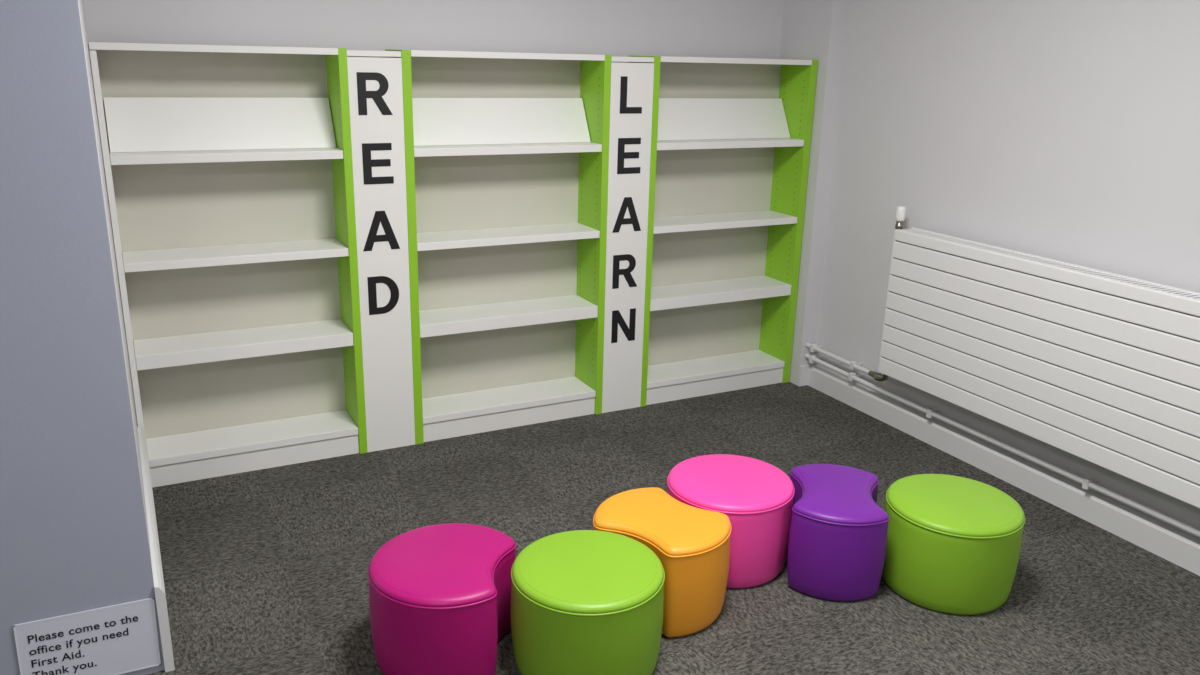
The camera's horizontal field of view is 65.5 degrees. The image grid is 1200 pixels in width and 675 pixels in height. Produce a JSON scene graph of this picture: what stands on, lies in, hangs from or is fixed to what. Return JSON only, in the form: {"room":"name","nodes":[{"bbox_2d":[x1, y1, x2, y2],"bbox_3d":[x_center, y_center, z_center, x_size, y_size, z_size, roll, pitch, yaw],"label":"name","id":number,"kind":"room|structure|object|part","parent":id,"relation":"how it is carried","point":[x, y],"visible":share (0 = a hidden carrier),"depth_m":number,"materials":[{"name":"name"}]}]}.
{"room":"library","nodes":[
{"label":"library","id":0,"kind":"room"},
{"bbox_2d":[0,0,164,674],"bbox_3d":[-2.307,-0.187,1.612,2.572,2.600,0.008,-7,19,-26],"label":"wall","id":1,"kind":"structure","parent":0,"point":[74,537],"depth_m":2.23,"materials":[{"name":"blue paint"}]},
{"bbox_2d":[13,597,160,674],"bbox_3d":[-1.337,0.808,2.444,0.330,0.222,0.003,-6,18,-27],"label":"notice","id":2,"kind":"object","parent":1,"relation":"attached to","point":[122,638],"visible":1,"depth_m":2.44,"materials":[{"name":"paper"}]},
{"bbox_2d":[137,427,174,671],"bbox_3d":[-1.450,0.625,3.026,0.024,0.265,1.205,-7,19,-26],"label":"baseboard","id":3,"kind":"structure","parent":1,"relation":"attached to","point":[158,579],"depth_m":2.63,"materials":[{"name":"white wood"}]},
{"bbox_2d":[83,0,783,61],"bbox_3d":[-0.444,-0.935,4.219,3.365,2.600,0.100,-7,19,-26],"label":"wall","id":4,"kind":"structure","parent":0,"point":[623,28],"depth_m":3.96,"materials":[{"name":"paint"}]},
{"bbox_2d":[147,382,1199,674],"bbox_3d":[-0.061,1.434,1.122,5.965,0.100,6.980,-7,19,-26],"label":"floor","id":5,"kind":"structure","parent":0,"point":[265,571],"depth_m":3.20,"materials":[{"name":"carpet"}]},
{"bbox_2d":[368,523,515,674],"bbox_3d":[-0.450,0.750,2.628,0.385,0.307,0.435,3,17,6],"label":"stool","id":6,"kind":"object","parent":5,"relation":"on","point":[440,594],"visible":0.98,"depth_m":2.46,"materials":[{"name":"leather"}]},
{"bbox_2d":[88,42,817,487],"bbox_3d":[-0.403,-0.405,4.131,3.094,1.641,0.243,-7,19,-26],"label":"bookcase","id":7,"kind":"object","parent":5,"relation":"on","point":[322,253],"visible":0.98,"depth_m":3.99,"materials":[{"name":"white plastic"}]},
{"bbox_3d":[-1.771,-0.221,3.455,0.020,1.615,0.237,-7,19,-26],"label":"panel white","id":8,"kind":"part","parent":7,"relation":"part of","materials":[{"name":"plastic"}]},
{"bbox_3d":[-1.394,-0.689,3.504,0.798,0.032,0.228,-7,19,-26],"label":"display shelf","id":9,"kind":"part","parent":7,"relation":"part of","materials":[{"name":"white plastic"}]},
{"bbox_3d":[-1.403,-0.324,3.616,0.798,0.032,0.228,-7,19,-26],"label":"shelf","id":10,"kind":"part","parent":7,"relation":"part of","materials":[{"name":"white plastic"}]},
{"bbox_3d":[-1.412,0.022,3.721,0.798,0.054,0.228,-7,19,-26],"label":"shelf","id":11,"kind":"part","parent":7,"relation":"part of","materials":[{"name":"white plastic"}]},
{"bbox_3d":[-1.422,0.408,3.839,0.798,0.030,0.228,-7,19,-26],"label":"shelf","id":12,"kind":"part","parent":7,"relation":"part of","materials":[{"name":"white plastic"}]},
{"bbox_3d":[-0.880,-0.296,3.783,0.209,1.611,0.018,-7,19,-26],"label":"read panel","id":13,"kind":"part","parent":7,"relation":"part of","materials":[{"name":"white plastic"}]},
{"bbox_3d":[-0.417,-0.812,3.991,0.841,0.032,0.228,-7,19,-26],"label":"display shelf","id":14,"kind":"part","parent":7,"relation":"part of","materials":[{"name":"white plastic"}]},
{"bbox_3d":[-0.427,-0.447,4.103,0.841,0.032,0.228,-7,19,-26],"label":"shelf","id":15,"kind":"part","parent":7,"relation":"part of","materials":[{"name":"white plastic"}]},
{"bbox_3d":[-0.436,-0.102,4.208,0.841,0.054,0.228,-7,19,-26],"label":"shelf","id":16,"kind":"part","parent":7,"relation":"part of","materials":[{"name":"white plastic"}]},
{"bbox_3d":[-0.446,0.284,4.326,0.841,0.030,0.228,-7,19,-26],"label":"shelf","id":17,"kind":"part","parent":7,"relation":"part of","materials":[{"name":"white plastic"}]},
{"bbox_3d":[0.118,-0.422,4.281,0.214,1.611,0.018,-7,19,-26],"label":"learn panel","id":18,"kind":"part","parent":7,"relation":"part of","materials":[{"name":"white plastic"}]},
{"bbox_3d":[0.548,0.159,4.823,0.838,0.030,0.228,-7,19,-26],"label":"shelf","id":19,"kind":"part","parent":7,"relation":"part of","materials":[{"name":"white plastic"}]},
{"bbox_3d":[0.558,-0.228,4.705,0.838,0.054,0.228,-7,19,-26],"label":"shelf","id":20,"kind":"part","parent":7,"relation":"part of","materials":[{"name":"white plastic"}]},
{"bbox_3d":[0.567,-0.573,4.599,0.838,0.032,0.228,-7,19,-26],"label":"shelf","id":21,"kind":"part","parent":7,"relation":"part of","materials":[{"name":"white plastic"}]},
{"bbox_3d":[0.577,-0.938,4.488,0.838,0.032,0.228,-7,19,-26],"label":"display shelf","id":22,"kind":"part","parent":7,"relation":"part of","materials":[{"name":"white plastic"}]},
{"bbox_2d":[511,530,664,674],"bbox_3d":[-0.036,0.767,2.610,0.426,0.307,0.426,-7,19,-26],"label":"round stool","id":23,"kind":"object","parent":5,"relation":"on","point":[584,602],"visible":1,"depth_m":2.46,"materials":[{"name":"leather"}]},
{"bbox_2d":[593,487,731,637],"bbox_3d":[0.183,0.687,2.890,0.425,0.307,0.333,16,22,39],"label":"stool","id":24,"kind":"object","parent":5,"relation":"on","point":[691,544],"visible":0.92,"depth_m":2.75,"materials":[{"name":"orange leather"}]},
{"bbox_2d":[667,454,794,587],"bbox_3d":[0.433,0.611,3.158,0.426,0.307,0.426,-7,19,-26],"label":"round stool","id":25,"kind":"object","parent":5,"relation":"on","point":[756,496],"visible":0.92,"depth_m":3.01,"materials":[{"name":"pink leather"}]},
{"bbox_2d":[787,464,889,600],"bbox_3d":[0.776,0.637,3.102,0.303,0.307,0.425,4,17,9],"label":"stool","id":26,"kind":"object","parent":5,"relation":"on","point":[837,543],"visible":1,"depth_m":2.93,"materials":[{"name":"purple leather"}]},
{"bbox_2d":[882,474,1024,614],"bbox_3d":[1.139,0.664,3.046,0.426,0.307,0.426,-7,19,-26],"label":"round stool","id":27,"kind":"object","parent":5,"relation":"on","point":[953,546],"visible":0.96,"depth_m":2.90,"materials":[{"name":"leather"}]},
{"bbox_2d":[780,0,848,385],"bbox_3d":[1.029,-1.044,4.702,0.092,2.600,0.370,-7,19,-26],"label":"wall","id":28,"kind":"structure","parent":0,"point":[811,29],"depth_m":4.60,"materials":[{"name":"paint"}]},
{"bbox_2d":[798,365,808,386],"bbox_3d":[1.069,0.201,4.895,0.054,0.108,0.012,-7,19,-26],"label":"baseboard","id":29,"kind":"structure","parent":28,"relation":"attached to","point":[803,370],"depth_m":4.89,"materials":[{"name":"white"}]},
{"bbox_2d":[814,0,1199,538],"bbox_3d":[2.580,-0.187,2.029,0.100,2.600,6.780,-7,19,-26],"label":"wall","id":30,"kind":"structure","parent":0,"point":[1068,131],"depth_m":3.66,"materials":[{"name":"paint"}]},
{"bbox_2d":[805,343,1199,537],"bbox_3d":[2.250,0.745,2.696,0.102,0.149,5.106,-7,19,-26],"label":"pipes","id":31,"kind":"object","parent":30,"relation":"attached to","point":[1087,483],"visible":0.94,"depth_m":3.92,"materials":[{"name":"white metal"}]},
{"bbox_2d":[807,364,1199,575],"bbox_3d":[2.572,1.062,2.206,0.038,0.108,6.410,-7,19,-26],"label":"baseboard","id":32,"kind":"structure","parent":30,"relation":"attached to","point":[1176,546],"depth_m":3.76,"materials":[{"name":"white wood"}]},
{"bbox_2d":[878,206,1199,507],"bbox_3d":[1.764,0.035,3.426,0.158,0.750,1.941,-7,19,-26],"label":"radiator","id":33,"kind":"object","parent":30,"relation":"attached to","point":[1101,368],"visible":1,"depth_m":3.43,"materials":[{"name":"white metal"}]},
{"bbox_3d":[1.737,-0.213,3.295,0.010,0.018,1.870,-7,19,-26],"label":"frame","id":34,"kind":"part","parent":33,"relation":"part of","materials":[{"name":"white metal"}]},
{"bbox_2d":[902,229,1199,299],"bbox_3d":[1.770,-0.221,3.311,0.084,0.008,1.861,-7,19,-26],"label":"grille","id":35,"kind":"object","parent":33,"relation":"attached to","point":[986,251],"depth_m":3.50,"materials":[{"name":"white metal"}]}
]}

